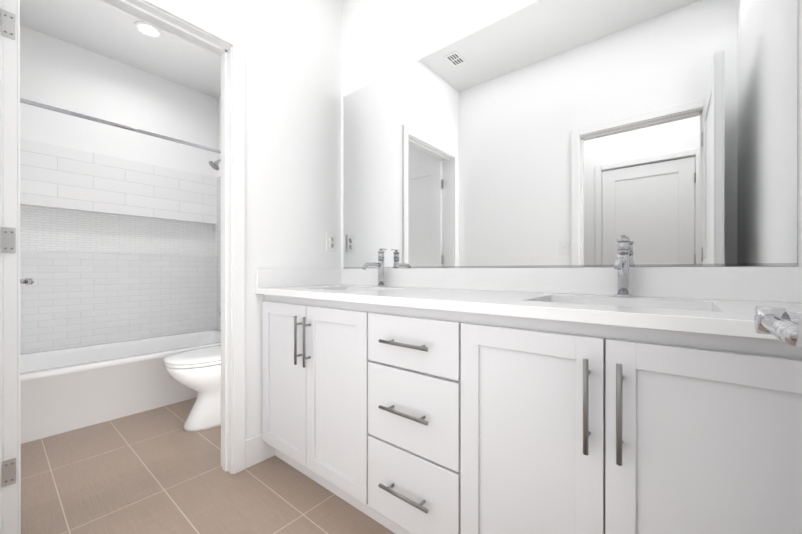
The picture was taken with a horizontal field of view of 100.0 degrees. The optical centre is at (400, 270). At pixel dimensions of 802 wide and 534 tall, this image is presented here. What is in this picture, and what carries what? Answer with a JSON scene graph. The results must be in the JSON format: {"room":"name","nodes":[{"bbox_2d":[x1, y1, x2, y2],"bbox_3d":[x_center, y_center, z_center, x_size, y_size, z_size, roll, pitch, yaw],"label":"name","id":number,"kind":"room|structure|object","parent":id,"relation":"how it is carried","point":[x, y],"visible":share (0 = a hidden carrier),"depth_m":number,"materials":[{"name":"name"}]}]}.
{"room":"bathroom","nodes":[
{"label":"bathroom","id":0,"kind":"room"},
{"bbox_2d":[20,25,216,353],"bbox_3d":[-2.428,-0.391,2.887,0.150,2.740,1.559,0,0,39],"label":"wall","id":1,"kind":"structure","parent":0,"point":[116,234],"depth_m":2.80,"materials":[{"name":"tile"}]},
{"bbox_2d":[20,0,220,97],"bbox_3d":[-0.811,-1.808,0.749,5.600,0.100,3.200,0,0,39],"label":"ceiling","id":2,"kind":"structure","parent":0,"point":[100,27],"depth_m":2.57,"materials":[{"name":"white paint"}]},
{"bbox_2d":[134,21,161,37],"bbox_3d":[-1.841,-1.756,2.454,0.164,0.008,0.164,0,0,39],"label":"recessed light","id":3,"kind":"object","parent":2,"relation":"in","point":[148,29],"visible":1,"depth_m":2.45,"materials":[{"name":"white plastic"}]},
{"bbox_2d":[21,398,394,533],"bbox_3d":[-0.811,1.032,0.753,5.600,0.100,3.200,0,0,39],"label":"floor","id":4,"kind":"structure","parent":0,"point":[159,470],"depth_m":1.51,"materials":[{"name":"tile"}]},
{"bbox_2d":[20,329,220,443],"bbox_3d":[-2.073,0.787,2.596,0.766,0.385,1.539,0,0,39],"label":"bathtub","id":5,"kind":"object","parent":4,"relation":"on","point":[67,389],"visible":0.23,"depth_m":2.25,"materials":[{"name":"white ceramic"}]},
{"bbox_2d":[163,345,220,431],"bbox_3d":[-1.139,0.577,2.307,0.450,0.805,0.814,0,0,39],"label":"toilet","id":6,"kind":"object","parent":4,"relation":"on","point":[198,370],"visible":0.27,"depth_m":2.06,"materials":[{"name":"white ceramic"}]},
{"bbox_2d":[255,291,801,533],"bbox_3d":[0.188,0.550,1.316,1.948,0.864,0.582,0,0,39],"label":"bathroom vanity","id":7,"kind":"object","parent":4,"relation":"on","point":[621,396],"depth_m":0.87,"materials":[{"name":"paint"}]},
{"bbox_2d":[255,283,801,330],"bbox_3d":[0.193,0.103,1.321,1.948,0.030,0.566,0,0,39],"label":"countertop","id":8,"kind":"structure","parent":7,"relation":"on","point":[728,312],"depth_m":0.98,"materials":[{"name":"white stone"}]},
{"bbox_2d":[331,287,362,290],"bbox_3d":[-0.238,0.184,1.686,0.462,0.157,0.332,0,0,39],"label":"sink","id":9,"kind":"object","parent":8,"relation":"in","point":[332,288],"depth_m":1.89,"materials":[{"name":"white ceramic"}]},
{"bbox_2d":[359,248,386,286],"bbox_3d":[-0.140,-0.018,1.805,0.052,0.210,0.181,0,0,39],"label":"faucet","id":10,"kind":"object","parent":8,"relation":"on","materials":[{"name":"silver metal"}]},
{"bbox_2d":[611,235,630,294],"bbox_3d":[0.720,-0.017,1.099,0.052,0.210,0.181,0,0,39],"label":"faucet","id":11,"kind":"object","parent":8,"relation":"on","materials":[{"name":"silver metal"}]},
{"bbox_2d":[551,299,714,310],"bbox_3d":[0.622,0.185,0.980,0.467,0.157,0.332,0,0,39],"label":"sink","id":12,"kind":"object","parent":8,"relation":"in","point":[552,300],"depth_m":1.06,"materials":[{"name":"white ceramic"}]},
{"bbox_2d":[172,0,341,439],"bbox_3d":[-0.944,-0.389,1.563,0.115,2.740,1.636,0,0,39],"label":"wall","id":13,"kind":"structure","parent":0,"point":[293,132],"depth_m":1.85,"materials":[{"name":"white paint"}]},
{"bbox_2d":[0,0,33,533],"bbox_3d":[-1.621,-0.050,1.386,0.718,2.038,0.169,0,0,39],"label":"door","id":14,"kind":"structure","parent":13,"relation":"in","point":[11,281],"depth_m":1.16,"materials":[{"name":"white paint"}]},
{"bbox_2d":[0,0,244,533],"bbox_3d":[-1.085,-0.080,1.378,0.132,2.122,0.839,0,0,39],"label":"door frame","id":15,"kind":"structure","parent":13,"relation":"attached to","point":[188,25],"depth_m":1.63,"materials":[{"name":"white paint"}]},
{"bbox_2d":[245,434,274,468],"bbox_3d":[-0.718,0.911,1.738,0.014,0.140,0.180,0,0,39],"label":"baseboard","id":16,"kind":"structure","parent":13,"relation":"attached to","point":[258,449],"depth_m":1.71,"materials":[{"name":"white paint"}]},
{"bbox_2d":[256,268,342,286],"bbox_3d":[-0.560,0.037,1.924,0.019,0.100,0.550,0,0,39],"label":"backsplash","id":17,"kind":"structure","parent":13,"relation":"attached to","point":[265,277],"depth_m":1.87,"materials":[{"name":"white stone"}]},
{"bbox_2d":[326,232,335,250],"bbox_3d":[-0.433,-0.180,2.087,0.007,0.114,0.070,0,0,39],"label":"electrical outlet","id":18,"kind":"object","parent":13,"relation":"attached to","point":[330,241],"visible":1,"depth_m":2.08,"materials":[{"name":"white plastic"}]},
{"bbox_2d":[214,0,801,268],"bbox_3d":[-0.348,-0.390,2.237,4.190,2.740,0.163,0,0,39],"label":"wall","id":19,"kind":"structure","parent":0,"point":[381,39],"depth_m":1.83,"materials":[{"name":"white paint"}]},
{"bbox_2d":[20,98,220,153],"bbox_3d":[-1.806,-0.976,2.375,0.056,0.056,1.542,0,0,39],"label":"rail","id":20,"kind":"object","parent":19,"relation":"attached to","point":[48,107],"visible":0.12,"depth_m":2.23,"materials":[{"name":"silver metal"}]},
{"bbox_2d":[209,159,220,169],"bbox_3d":[-1.656,-1.002,3.110,0.100,0.158,0.215,0,0,39],"label":"shower head","id":21,"kind":"object","parent":19,"relation":"attached to","point":[214,165],"visible":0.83,"depth_m":3.05},
{"bbox_2d":[217,176,220,329],"bbox_3d":[-1.569,0.014,3.185,0.800,1.930,0.008,0,0,39],"label":"wall tile","id":22,"kind":"structure","parent":19,"relation":"attached to","point":[218,251],"depth_m":3.41,"materials":[{"name":"white tile"}]},
{"bbox_2d":[343,0,797,268],"bbox_3d":[0.369,-0.559,1.537,1.897,1.090,0.008,0,0,39],"label":"mirror","id":23,"kind":"object","parent":19,"relation":"attached to","point":[571,133],"visible":1,"depth_m":1.26,"materials":[{"name":"grey mirror"}]},
{"bbox_2d":[343,267,801,302],"bbox_3d":[0.367,0.037,1.533,1.948,0.100,0.019,0,0,39],"label":"backsplash","id":24,"kind":"structure","parent":19,"relation":"attached to","point":[777,284],"depth_m":1.20,"materials":[{"name":"white stone"}]},
{"bbox_2d":[754,306,801,346],"bbox_3d":[0.297,-0.036,0.121,0.163,2.013,0.716,0,0,39],"label":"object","id":25,"kind":"structure","parent":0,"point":[782,324],"depth_m":0.35,"materials":[{"name":"silver metal"}]}
]}

